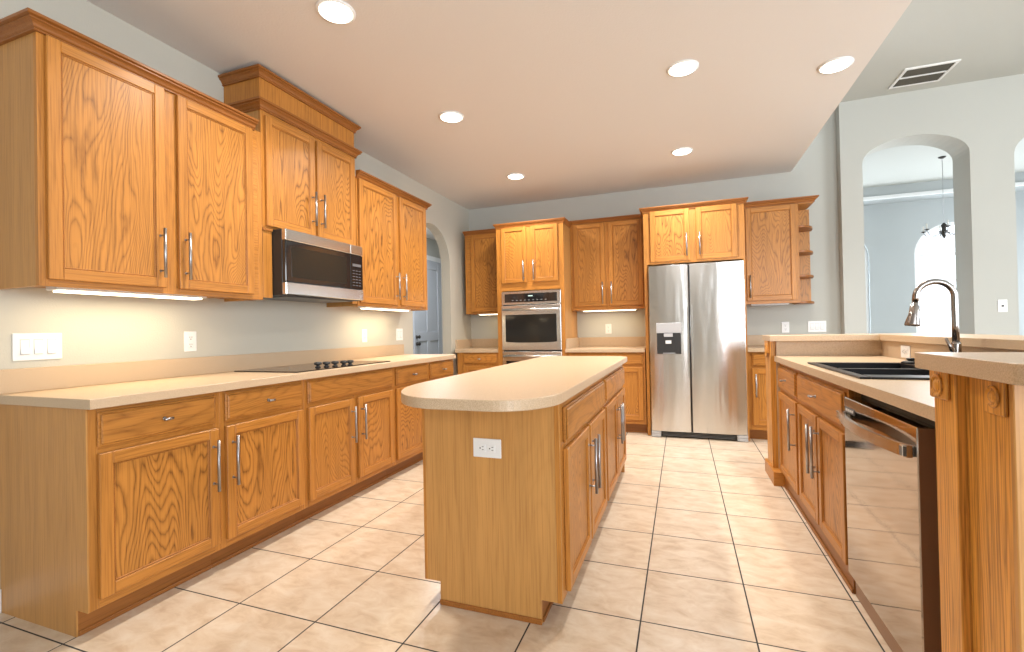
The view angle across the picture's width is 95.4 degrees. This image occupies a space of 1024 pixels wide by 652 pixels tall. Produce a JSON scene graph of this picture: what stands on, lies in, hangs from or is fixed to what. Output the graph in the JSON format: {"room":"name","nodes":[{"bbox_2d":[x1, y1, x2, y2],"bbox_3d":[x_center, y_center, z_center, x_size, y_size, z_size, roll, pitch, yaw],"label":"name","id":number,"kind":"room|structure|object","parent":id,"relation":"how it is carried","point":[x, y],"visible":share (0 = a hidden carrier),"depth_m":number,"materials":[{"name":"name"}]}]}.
{"room":"kitchen","nodes":[
{"label":"kitchen","id":0,"kind":"room"},
{"bbox_2d":[0,0,470,375],"bbox_3d":[-2.144,-0.198,2.234,0.120,2.803,9.130,-1,-1,20],"label":"wall","id":1,"kind":"structure","parent":0,"point":[95,329],"depth_m":2.74,"materials":[{"name":"grey paint"}]},
{"bbox_2d":[0,589,1,612],"bbox_3d":[-2.879,1.150,-0.067,0.014,0.100,4.305,-1,-1,20],"label":"baseboard","id":2,"kind":"structure","parent":1,"relation":"attached to","point":[0,589],"depth_m":1.95,"materials":[{"name":"white"}]},
{"bbox_2d":[12,333,61,360],"bbox_3d":[-2.120,0.092,2.087,0.012,0.120,0.172,-1,-1,20],"label":"light switch","id":3,"kind":"object","parent":1,"relation":"attached to","point":[25,346],"visible":1,"depth_m":2.08,"materials":[{"name":"white plastic"}]},
{"bbox_2d":[0,7,262,301],"bbox_3d":[-1.840,-0.697,2.383,0.370,1.077,1.104,-1,-1,20],"label":"upper cabinet","id":4,"kind":"object","parent":1,"relation":"attached to","point":[117,173],"visible":1,"depth_m":2.11,"materials":[{"name":"brown wood"}]},
{"bbox_2d":[46,286,206,299],"bbox_3d":[-1.844,-0.161,2.290,0.085,0.032,0.660,-1,-1,20],"label":"light","id":5,"kind":"object","parent":4,"relation":"attached to","point":[54,289],"visible":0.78,"depth_m":2.20,"materials":[{"name":"white plastic"}]},
{"bbox_2d":[53,290,201,299],"bbox_3d":[-1.844,-0.149,2.290,0.069,0.008,0.620,-1,-1,20],"label":"diffuser","id":6,"kind":"object","parent":5,"relation":"attached to","point":[92,292],"depth_m":2.23,"materials":[{"name":"white plastic"}]},
{"bbox_2d":[184,331,196,351],"bbox_3d":[-1.886,0.091,2.734,0.009,0.118,0.074,-1,-1,20],"label":"wall outlet","id":7,"kind":"object","parent":1,"relation":"attached to","point":[190,340],"visible":1,"depth_m":2.73,"materials":[{"name":"white plastic"}]},
{"bbox_2d":[188,335,192,340],"bbox_3d":[-1.885,0.070,2.733,0.004,0.031,0.031,-1,-1,20],"label":"receptacle","id":8,"kind":"object","parent":7,"relation":"attached to","point":[190,337],"depth_m":2.73,"materials":[{"name":"white plastic"}]},
{"bbox_2d":[188,342,193,347],"bbox_3d":[-1.884,0.112,2.733,0.004,0.031,0.031,-1,-1,20],"label":"receptacle","id":9,"kind":"object","parent":7,"relation":"attached to","point":[190,344],"depth_m":2.73,"materials":[{"name":"white plastic"}]},
{"bbox_2d":[0,344,403,393],"bbox_3d":[-1.642,0.238,3.379,0.020,0.103,3.044,-1,-1,20],"label":"backsplash","id":10,"kind":"structure","parent":1,"relation":"attached to","point":[19,380],"depth_m":2.56,"materials":[{"name":"beige laminate"}]},
{"bbox_2d":[218,64,361,303],"bbox_3d":[-1.504,-0.879,3.320,0.368,1.413,0.964,-1,-1,20],"label":"upper cabinet","id":11,"kind":"object","parent":1,"relation":"attached to","point":[309,154],"visible":0.87,"depth_m":3.12,"materials":[{"name":"brown wood"}]},
{"bbox_2d":[263,228,362,302],"bbox_3d":[-1.466,-0.393,3.313,0.404,0.421,0.746,-1,-1,20],"label":"microwave","id":12,"kind":"object","parent":11,"relation":"attached to","point":[306,267],"visible":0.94,"depth_m":3.13,"materials":[{"name":"silver plastic"}]},
{"bbox_2d":[362,329,366,341],"bbox_3d":[-1.340,0.089,4.234,0.009,0.118,0.074,-1,-1,20],"label":"wall outlet","id":13,"kind":"object","parent":1,"relation":"attached to","point":[364,331],"visible":1,"depth_m":4.23,"materials":[{"name":"white plastic"}]},
{"bbox_2d":[327,170,431,310],"bbox_3d":[-1.155,-0.695,4.263,0.370,1.077,1.124,-1,-1,20],"label":"upper cabinet","id":14,"kind":"object","parent":1,"relation":"attached to","point":[390,221],"visible":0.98,"depth_m":4.10,"materials":[{"name":"brown wood"}]},
{"bbox_2d":[358,306,410,310],"bbox_3d":[-1.139,-0.159,4.225,0.085,0.032,0.680,-1,-1,20],"label":"light","id":15,"kind":"object","parent":14,"relation":"attached to","point":[361,307],"visible":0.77,"depth_m":4.10,"materials":[{"name":"white plastic"}]},
{"bbox_2d":[361,308,408,310],"bbox_3d":[-1.139,-0.147,4.225,0.069,0.008,0.640,-1,-1,20],"label":"diffuser","id":16,"kind":"object","parent":15,"relation":"attached to","point":[387,309],"depth_m":4.20,"materials":[{"name":"white plastic"}]},
{"bbox_2d":[396,329,402,340],"bbox_3d":[-1.146,0.087,4.760,0.012,0.120,0.115,-1,-1,20],"label":"light switch","id":17,"kind":"object","parent":1,"relation":"attached to","point":[399,332],"visible":1,"depth_m":4.75,"materials":[{"name":"white plastic"}]},
{"bbox_2d":[426,238,440,258],"bbox_3d":[-1.953,-0.161,7.098,0.120,2.803,5.200,-1,-1,20],"label":"wall","id":18,"kind":"structure","parent":0,"point":[432,246],"depth_m":8.42,"materials":[{"name":"grey paint"}]},
{"bbox_2d":[413,260,441,353],"bbox_3d":[-1.443,0.034,8.135,0.120,2.390,0.940,-1,-1,20],"label":"door","id":19,"kind":"structure","parent":18,"relation":"in","point":[427,324],"depth_m":8.24,"materials":[{"name":"grey paint"}]},
{"bbox_2d":[427,255,442,353],"bbox_3d":[-1.488,-0.005,8.152,0.025,2.490,1.120,-1,-1,20],"label":"trim","id":20,"kind":"structure","parent":18,"relation":"attached to","point":[431,258],"depth_m":8.63,"materials":[{"name":"white"}]},
{"bbox_2d":[0,427,891,651],"bbox_3d":[1.863,1.185,2.407,10.600,0.120,12.600,-1,-1,20],"label":"floor","id":21,"kind":"structure","parent":0,"point":[694,547],"depth_m":2.07,"materials":[{"name":"tile"}]},
{"bbox_2d":[0,392,220,636],"bbox_3d":[-1.760,0.757,2.105,0.648,0.876,0.543,-1,-1,20],"label":"base cabinet","id":22,"kind":"object","parent":21,"relation":"on","point":[105,512],"visible":0.92,"depth_m":1.90,"materials":[{"name":"brown wood"}]},
{"bbox_2d":[0,344,455,409],"bbox_3d":[-1.350,0.250,3.272,0.642,0.141,3.044,-1,-1,20],"label":"countertop","id":23,"kind":"structure","parent":22,"relation":"on","point":[100,385],"depth_m":2.37,"materials":[{"name":"beige laminate"}]},
{"bbox_2d":[234,360,389,372],"bbox_3d":[-1.340,0.261,3.271,0.513,0.042,0.940,-1,-1,20],"label":"cooktop","id":24,"kind":"object","parent":23,"relation":"in","point":[314,366],"visible":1,"depth_m":3.08,"materials":[{"name":"black glass"}]},
{"bbox_2d":[211,380,304,567],"bbox_3d":[-1.575,0.758,2.613,0.648,0.876,0.538,-1,-1,20],"label":"base cabinet","id":25,"kind":"object","parent":21,"relation":"on","point":[262,492],"visible":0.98,"depth_m":2.47,"materials":[{"name":"brown wood"}]},
{"bbox_2d":[296,367,394,523],"bbox_3d":[-1.326,0.758,3.296,0.648,0.876,0.916,-1,-1,20],"label":"base cabinet","id":26,"kind":"object","parent":21,"relation":"on","point":[349,450],"visible":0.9,"depth_m":3.11,"materials":[{"name":"brown wood"}]},
{"bbox_2d":[387,362,427,476],"bbox_3d":[-1.079,0.759,3.974,0.648,0.876,0.526,-1,-1,20],"label":"base cabinet","id":27,"kind":"object","parent":21,"relation":"on","point":[408,440],"visible":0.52,"depth_m":3.80,"materials":[{"name":"brown wood"}]},
{"bbox_2d":[422,359,452,457],"bbox_3d":[-0.905,0.760,4.452,0.648,0.876,0.492,-1,-1,20],"label":"base cabinet","id":28,"kind":"object","parent":21,"relation":"on","point":[443,368],"visible":0.2,"depth_m":4.31,"materials":[{"name":"brown wood"}]},
{"bbox_2d":[457,353,498,374],"bbox_3d":[-0.360,0.761,5.936,0.656,0.876,0.710,-1,-1,20],"label":"base cabinet","id":29,"kind":"object","parent":21,"relation":"on","point":[466,362],"visible":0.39,"depth_m":5.64,"materials":[{"name":"brown wood"}]},
{"bbox_2d":[455,339,497,352],"bbox_3d":[-0.364,0.246,5.959,0.654,0.154,0.672,-1,-1,20],"label":"countertop","id":30,"kind":"structure","parent":29,"relation":"on","point":[463,345],"depth_m":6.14,"materials":[{"name":"beige laminate"}]},
{"bbox_2d":[422,378,606,624],"bbox_3d":[0.109,0.722,2.348,0.658,0.876,1.035,-1,-1,20],"label":"base cabinet","id":31,"kind":"object","parent":21,"relation":"on","point":[509,536],"visible":0.91,"depth_m":1.88,"materials":[{"name":"brown wood"}]},
{"bbox_2d":[473,438,500,458],"bbox_3d":[-0.101,0.492,1.875,0.122,0.076,0.009,-1,-1,20],"label":"wall outlet","id":32,"kind":"object","parent":31,"relation":"attached to","point":[482,447],"visible":1,"depth_m":1.87,"materials":[{"name":"white plastic"}]},
{"bbox_2d":[478,444,485,451],"bbox_3d":[-0.121,0.492,1.880,0.031,0.031,0.004,-1,-1,20],"label":"receptacle","id":33,"kind":"object","parent":32,"relation":"attached to","point":[481,447],"depth_m":1.88,"materials":[{"name":"white plastic"}]},
{"bbox_2d":[488,445,494,452],"bbox_3d":[-0.082,0.491,1.866,0.031,0.031,0.004,-1,-1,20],"label":"receptacle","id":34,"kind":"object","parent":32,"relation":"attached to","point":[491,448],"depth_m":1.86,"materials":[{"name":"white plastic"}]},
{"bbox_2d":[401,356,626,411],"bbox_3d":[0.191,0.266,2.714,0.699,0.038,2.428,-1,-1,20],"label":"countertop","id":35,"kind":"structure","parent":31,"relation":"on","point":[544,381],"depth_m":1.93,"materials":[{"name":"beige laminate"}]},
{"bbox_2d":[493,217,577,365],"bbox_3d":[0.318,-0.015,5.684,0.874,2.397,0.722,-1,-1,20],"label":"tall cabinet","id":36,"kind":"object","parent":21,"relation":"on","point":[534,255],"visible":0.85,"depth_m":5.41,"materials":[{"name":"brown wood"}]},
{"bbox_2d":[502,289,561,364],"bbox_3d":[0.232,0.217,5.398,0.715,1.250,0.178,-1,-1,20],"label":"double oven","id":37,"kind":"object","parent":36,"relation":"in","point":[531,320],"visible":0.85,"depth_m":5.37,"materials":[{"name":"silver metal"}]},
{"bbox_2d":[566,352,647,432],"bbox_3d":[1.125,0.727,5.395,0.862,0.876,0.710,-1,-1,20],"label":"base cabinet","id":38,"kind":"object","parent":21,"relation":"on","point":[635,385],"visible":0.25,"depth_m":5.01,"materials":[{"name":"brown wood"}]},
{"bbox_2d":[565,337,645,352],"bbox_3d":[1.119,0.212,5.410,0.862,0.154,0.688,-1,-1,20],"label":"countertop","id":39,"kind":"structure","parent":38,"relation":"on","point":[579,344],"depth_m":5.62,"materials":[{"name":"beige laminate"}]},
{"bbox_2d":[602,365,625,500],"bbox_3d":[0.460,0.723,3.309,0.658,0.876,1.010,-1,-1,20],"label":"base cabinet","id":40,"kind":"object","parent":21,"relation":"on","point":[614,405],"visible":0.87,"depth_m":3.12,"materials":[{"name":"brown wood"}]},
{"bbox_2d":[639,197,749,440],"bbox_3d":[1.973,-0.055,5.065,1.041,2.399,0.752,-1,-1,20],"label":"tall cabinet","id":41,"kind":"object","parent":21,"relation":"on","point":[706,231],"visible":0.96,"depth_m":4.77,"materials":[{"name":"brown wood"}]},
{"bbox_2d":[648,261,747,441],"bbox_3d":[1.976,0.257,5.021,0.902,1.774,0.738,-1,-1,20],"label":"refrigerator","id":42,"kind":"object","parent":21,"relation":"on","point":[697,330],"visible":1,"depth_m":4.68,"materials":[{"name":"grey metal"}]},
{"bbox_2d":[748,352,767,439],"bbox_3d":[2.743,0.689,4.805,0.620,0.876,0.710,-1,-1,20],"label":"base cabinet","id":43,"kind":"object","parent":21,"relation":"on","point":[756,360],"visible":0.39,"depth_m":4.60,"materials":[{"name":"brown wood"}]},
{"bbox_2d":[747,334,799,351],"bbox_3d":[2.747,0.174,4.816,0.643,0.154,0.688,-1,-1,20],"label":"countertop","id":44,"kind":"structure","parent":43,"relation":"on","point":[755,343],"depth_m":5.16,"materials":[{"name":"beige laminate"}]},
{"bbox_2d":[747,345,764,351],"bbox_3d":[2.748,0.232,4.816,0.643,0.038,0.688,-1,-1,20],"label":"countertop","id":45,"kind":"structure","parent":44,"relation":"on","point":[758,348],"depth_m":4.59,"materials":[{"name":"beige laminate"}]},
{"bbox_2d":[778,364,802,512],"bbox_3d":[2.096,0.687,2.985,0.674,0.876,0.595,-1,-1,20],"label":"base cabinet","id":46,"kind":"object","parent":21,"relation":"on","point":[788,400],"visible":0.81,"depth_m":3.02,"materials":[{"name":"brown wood"}]},
{"bbox_2d":[797,371,861,593],"bbox_3d":[1.843,0.686,2.289,0.674,0.876,0.885,-1,-1,20],"label":"base cabinet","id":47,"kind":"object","parent":21,"relation":"on","point":[821,435],"visible":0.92,"depth_m":2.29,"materials":[{"name":"brown wood"}]},
{"bbox_2d":[774,356,934,420],"bbox_3d":[1.815,0.229,2.199,0.644,0.038,2.285,-1,-1,20],"label":"countertop","id":48,"kind":"structure","parent":47,"relation":"on","point":[913,396],"depth_m":1.75,"materials":[{"name":"beige laminate"}]},
{"bbox_2d":[807,362,929,379],"bbox_3d":[1.804,0.304,2.189,0.533,0.206,0.840,-1,-1,20],"label":"sink","id":49,"kind":"object","parent":48,"relation":"in","point":[861,370],"visible":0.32,"depth_m":2.21,"materials":[{"name":"black metal"}]},
{"bbox_2d":[901,358,914,363],"bbox_3d":[2.111,0.183,2.466,0.084,0.028,0.084,-1,-1,20],"label":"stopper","id":50,"kind":"object","parent":49,"relation":"on","point":[908,360],"visible":0.8,"depth_m":2.45,"materials":[{"name":"black plastic"}]},
{"bbox_2d":[904,279,961,351],"bbox_3d":[1.931,-0.009,2.134,0.216,0.414,0.064,-1,-1,20],"label":"faucet","id":51,"kind":"object","parent":48,"relation":"on","point":[913,318],"visible":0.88,"depth_m":2.11,"materials":[{"name":"silver metal"}]},
{"bbox_2d":[836,394,941,651],"bbox_3d":[1.545,0.702,1.572,0.638,0.845,0.654,-1,-1,20],"label":"dishwasher","id":52,"kind":"object","parent":21,"relation":"on","point":[890,451],"visible":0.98,"depth_m":1.52,"materials":[{"name":"silver metal"}]},
{"bbox_2d":[929,370,1023,651],"bbox_3d":[1.524,0.608,0.927,0.997,1.022,0.293,-1,-1,20],"label":"end panel","id":53,"kind":"object","parent":21,"relation":"on","point":[979,423],"visible":0.91,"depth_m":1.07,"materials":[{"name":"brown wood"}]},
{"bbox_2d":[86,0,911,240],"bbox_3d":[-0.602,-1.937,3.095,5.476,0.627,11.800,-1,-1,20],"label":"ceiling","id":54,"kind":"structure","parent":0,"point":[577,98],"depth_m":3.06,"materials":[{"name":"white paint"}]},
{"bbox_2d":[315,0,355,24],"bbox_3d":[-0.908,-1.617,2.403,0.196,0.011,0.196,-1,-1,20],"label":"recessed light","id":55,"kind":"object","parent":54,"relation":"in","point":[340,12],"visible":1,"depth_m":2.39,"materials":[{"name":"white plastic"}]},
{"bbox_2d":[439,111,463,122],"bbox_3d":[-0.469,-1.615,3.608,0.196,0.011,0.196,-1,-1,20],"label":"recessed light","id":56,"kind":"object","parent":54,"relation":"in","point":[446,116],"visible":1,"depth_m":3.59,"materials":[{"name":"white plastic"}]},
{"bbox_2d":[507,173,524,178],"bbox_3d":[0.040,-1.614,5.033,0.196,0.011,0.196,-1,-1,20],"label":"recessed light","id":57,"kind":"object","parent":54,"relation":"in","point":[512,175],"visible":1,"depth_m":5.01,"materials":[{"name":"white plastic"}]},
{"bbox_2d":[671,147,692,154],"bbox_3d":[1.610,-1.651,4.413,0.196,0.011,0.196,-1,-1,20],"label":"recessed light","id":58,"kind":"object","parent":54,"relation":"in","point":[683,150],"visible":1,"depth_m":4.39,"materials":[{"name":"white plastic"}]},
{"bbox_2d":[667,59,698,76],"bbox_3d":[1.096,-1.652,2.995,0.196,0.011,0.196,-1,-1,20],"label":"recessed light","id":59,"kind":"object","parent":54,"relation":"in","point":[685,67],"visible":1,"depth_m":2.98,"materials":[{"name":"white plastic"}]},
{"bbox_2d":[817,56,853,73],"bbox_3d":[2.079,-1.672,2.996,0.196,0.011,0.196,-1,-1,20],"label":"recessed light","id":60,"kind":"object","parent":54,"relation":"in","point":[837,64],"visible":1,"depth_m":2.98,"materials":[{"name":"white plastic"}]},
{"bbox_2d":[469,109,840,338],"bbox_3d":[1.465,-0.555,5.714,4.294,3.430,0.120,-1,-1,20],"label":"wall","id":61,"kind":"structure","parent":0,"point":[815,173],"depth_m":5.19,"materials":[{"name":"grey paint"}]},
{"bbox_2d":[462,228,497,314],"bbox_3d":[-0.298,-0.695,6.110,0.595,1.074,0.343,-1,-1,20],"label":"upper cabinet","id":62,"kind":"object","parent":61,"relation":"attached to","point":[480,245],"visible":0.52,"depth_m":5.97,"materials":[{"name":"brown wood"}]},
{"bbox_2d":[569,214,644,311],"bbox_3d":[1.151,-0.726,5.562,0.860,1.068,0.382,-1,-1,20],"label":"upper cabinet","id":63,"kind":"object","parent":61,"relation":"attached to","point":[607,253],"visible":0.97,"depth_m":5.43,"materials":[{"name":"brown wood"}]},
{"bbox_2d":[582,309,637,311],"bbox_3d":[1.157,-0.194,5.541,0.650,0.032,0.085,-1,-1,20],"label":"light","id":64,"kind":"object","parent":63,"relation":"attached to","point":[610,309],"visible":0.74,"depth_m":5.50,"materials":[{"name":"white plastic"}]},
{"bbox_2d":[605,324,611,333],"bbox_3d":[1.189,0.036,5.746,0.074,0.118,0.009,-1,-1,20],"label":"wall outlet","id":65,"kind":"object","parent":61,"relation":"attached to","point":[608,329],"visible":1,"depth_m":5.74,"materials":[{"name":"white plastic"}]},
{"bbox_2d":[747,334,799,345],"bbox_3d":[2.861,0.155,5.130,0.643,0.116,0.020,-1,-1,20],"label":"backsplash","id":66,"kind":"structure","parent":61,"relation":"attached to","point":[752,340],"depth_m":5.18,"materials":[{"name":"beige laminate"}]},
{"bbox_2d":[744,195,818,304],"bbox_3d":[2.825,-0.769,4.952,0.701,1.080,0.382,-1,-1,20],"label":"upper cabinet","id":67,"kind":"object","parent":61,"relation":"attached to","point":[778,252],"visible":0.94,"depth_m":4.86,"materials":[{"name":"brown wood"}]},
{"bbox_2d":[750,303,788,305],"bbox_3d":[2.740,-0.231,4.965,0.360,0.032,0.085,-1,-1,20],"label":"light","id":68,"kind":"object","parent":67,"relation":"attached to","point":[775,304],"visible":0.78,"depth_m":4.93,"materials":[{"name":"white plastic"}]},
{"bbox_2d":[753,304,786,305],"bbox_3d":[2.740,-0.219,4.965,0.320,0.008,0.069,-1,-1,20],"label":"diffuser","id":69,"kind":"object","parent":68,"relation":"attached to","point":[753,304],"depth_m":4.94,"materials":[{"name":"grey plastic"}]},
{"bbox_2d":[794,301,813,304],"bbox_3d":[3.088,-0.246,4.880,0.180,0.022,0.303,-1,-1,20],"label":"shelf","id":70,"kind":"object","parent":67,"relation":"attached to","point":[798,302],"depth_m":4.78,"materials":[{"name":"brown wood"}]},
{"bbox_2d":[798,225,812,231],"bbox_3d":[3.072,-1.024,4.886,0.180,0.022,0.303,-1,-1,20],"label":"shelf","id":71,"kind":"object","parent":67,"relation":"attached to","point":[802,228],"depth_m":4.84,"materials":[{"name":"brown wood"}]},
{"bbox_2d":[799,250,812,255],"bbox_3d":[3.077,-0.769,4.884,0.180,0.022,0.303,-1,-1,20],"label":"shelf","id":72,"kind":"object","parent":67,"relation":"attached to","point":[801,252],"depth_m":4.84,"materials":[{"name":"brown wood"}]},
{"bbox_2d":[800,274,813,278],"bbox_3d":[3.082,-0.518,4.882,0.180,0.022,0.303,-1,-1,20],"label":"shelf","id":73,"kind":"object","parent":67,"relation":"attached to","point":[802,276],"depth_m":4.82,"materials":[{"name":"brown wood"}]},
{"bbox_2d":[781,322,788,332],"bbox_3d":[2.987,0.014,5.091,0.074,0.118,0.009,-1,-1,20],"label":"wall outlet","id":74,"kind":"object","parent":61,"relation":"attached to","point":[785,325],"visible":1,"depth_m":5.09,"materials":[{"name":"white plastic"}]},
{"bbox_2d":[808,321,825,331],"bbox_3d":[3.265,0.005,4.987,0.170,0.120,0.012,-1,-1,20],"label":"light switch","id":75,"kind":"object","parent":61,"relation":"attached to","point":[813,326],"visible":1,"depth_m":4.99,"materials":[{"name":"white plastic"}]},
{"bbox_2d":[764,340,881,486],"bbox_3d":[2.228,0.614,3.362,0.683,1.022,0.375,-1,-1,20],"label":"wall","id":76,"kind":"structure","parent":0,"point":[868,347],"depth_m":3.36,"materials":[{"name":"beige laminate"}]},
{"bbox_2d":[836,74,1023,334],"bbox_3d":[5.551,-0.650,4.204,4.420,3.430,0.300,-1,-1,20],"label":"wall","id":77,"kind":"structure","parent":0,"point":[979,124],"depth_m":4.52,"materials":[{"name":"grey paint"}]},
{"bbox_2d":[997,299,1007,311],"bbox_3d":[4.612,-0.190,4.379,0.072,0.120,0.014,-1,-1,20],"label":"wall jack","id":78,"kind":"object","parent":77,"relation":"attached to","point":[1002,304],"visible":1,"depth_m":4.38,"materials":[{"name":"white plastic"}]},
{"bbox_2d":[841,0,1023,101],"bbox_3d":[3.829,-2.416,0.034,4.964,0.100,9.320,-1,-1,20],"label":"ceiling","id":79,"kind":"structure","parent":0,"point":[987,36],"depth_m":3.86,"materials":[{"name":"grey paint"}]},
{"bbox_2d":[888,59,960,88],"bbox_3d":[3.800,-2.323,4.312,0.400,0.012,0.370,-1,-1,20],"label":"ceiling vent","id":80,"kind":"object","parent":79,"relation":"in","point":[934,72],"visible":1,"depth_m":4.30,"materials":[{"name":"white metal"}]},
{"bbox_2d":[862,138,1023,205],"bbox_3d":[6.086,-2.118,5.767,4.420,0.310,3.000,-1,-1,20],"label":"ceiling","id":81,"kind":"structure","parent":0,"point":[911,168],"depth_m":6.53,"materials":[{"name":"grey paint"}]},
{"bbox_2d":[921,156,954,237],"bbox_3d":[5.480,-1.631,5.924,0.457,1.040,0.466,-1,-1,20],"label":"chandelier","id":82,"kind":"object","parent":81,"relation":"hanging from","point":[944,231],"visible":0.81,"depth_m":5.92,"materials":[{"name":"brown metal"}]},
{"bbox_2d":[863,182,1023,200],"bbox_3d":[6.645,-1.993,6.782,4.070,0.055,0.030,-1,-1,20],"label":"trim","id":83,"kind":"structure","parent":81,"relation":"attached to","point":[1016,183],"depth_m":6.99,"materials":[{"name":"white"}]},
{"bbox_2d":[863,191,1023,334],"bbox_3d":[6.654,-0.647,7.230,4.660,3.430,0.140,-1,-1,20],"label":"wall","id":84,"kind":"structure","parent":0,"point":[892,231],"depth_m":7.35,"materials":[{"name":"grey paint"}]},
{"bbox_2d":[865,248,869,333],"bbox_3d":[5.301,-0.456,7.728,1.010,2.210,0.050,-1,-1,20],"label":"window","id":85,"kind":"structure","parent":84,"relation":"in","point":[866,255],"depth_m":7.54,"materials":[{"name":"white"}]},
{"bbox_2d":[914,222,955,332],"bbox_3d":[6.804,-0.490,7.180,1.010,2.210,0.050,-1,-1,20],"label":"window","id":86,"kind":"structure","parent":84,"relation":"in","point":[952,254],"depth_m":7.25,"materials":[{"name":"white"}]},
{"bbox_2d":[881,340,1023,360],"bbox_3d":[2.252,0.603,2.023,0.280,1.022,2.775,-1,-1,20],"label":"wall","id":87,"kind":"structure","parent":0,"point":[892,349],"depth_m":2.66,"materials":[{"name":"beige laminate"}]},
{"bbox_2d":[762,333,1023,385],"bbox_3d":[1.918,0.078,2.060,1.050,0.040,3.055,-1,-1,20],"label":"countertop","id":88,"kind":"structure","parent":87,"relation":"on","point":[1002,367],"depth_m":1.16,"materials":[{"name":"beige laminate"}]},
{"bbox_2d":[901,345,910,357],"bbox_3d":[2.377,0.155,2.816,0.009,0.074,0.122,-1,-1,20],"label":"wall outlet","id":89,"kind":"object","parent":87,"relation":"attached to","point":[905,350],"visible":0.96,"depth_m":2.80,"materials":[{"name":"white plastic"}]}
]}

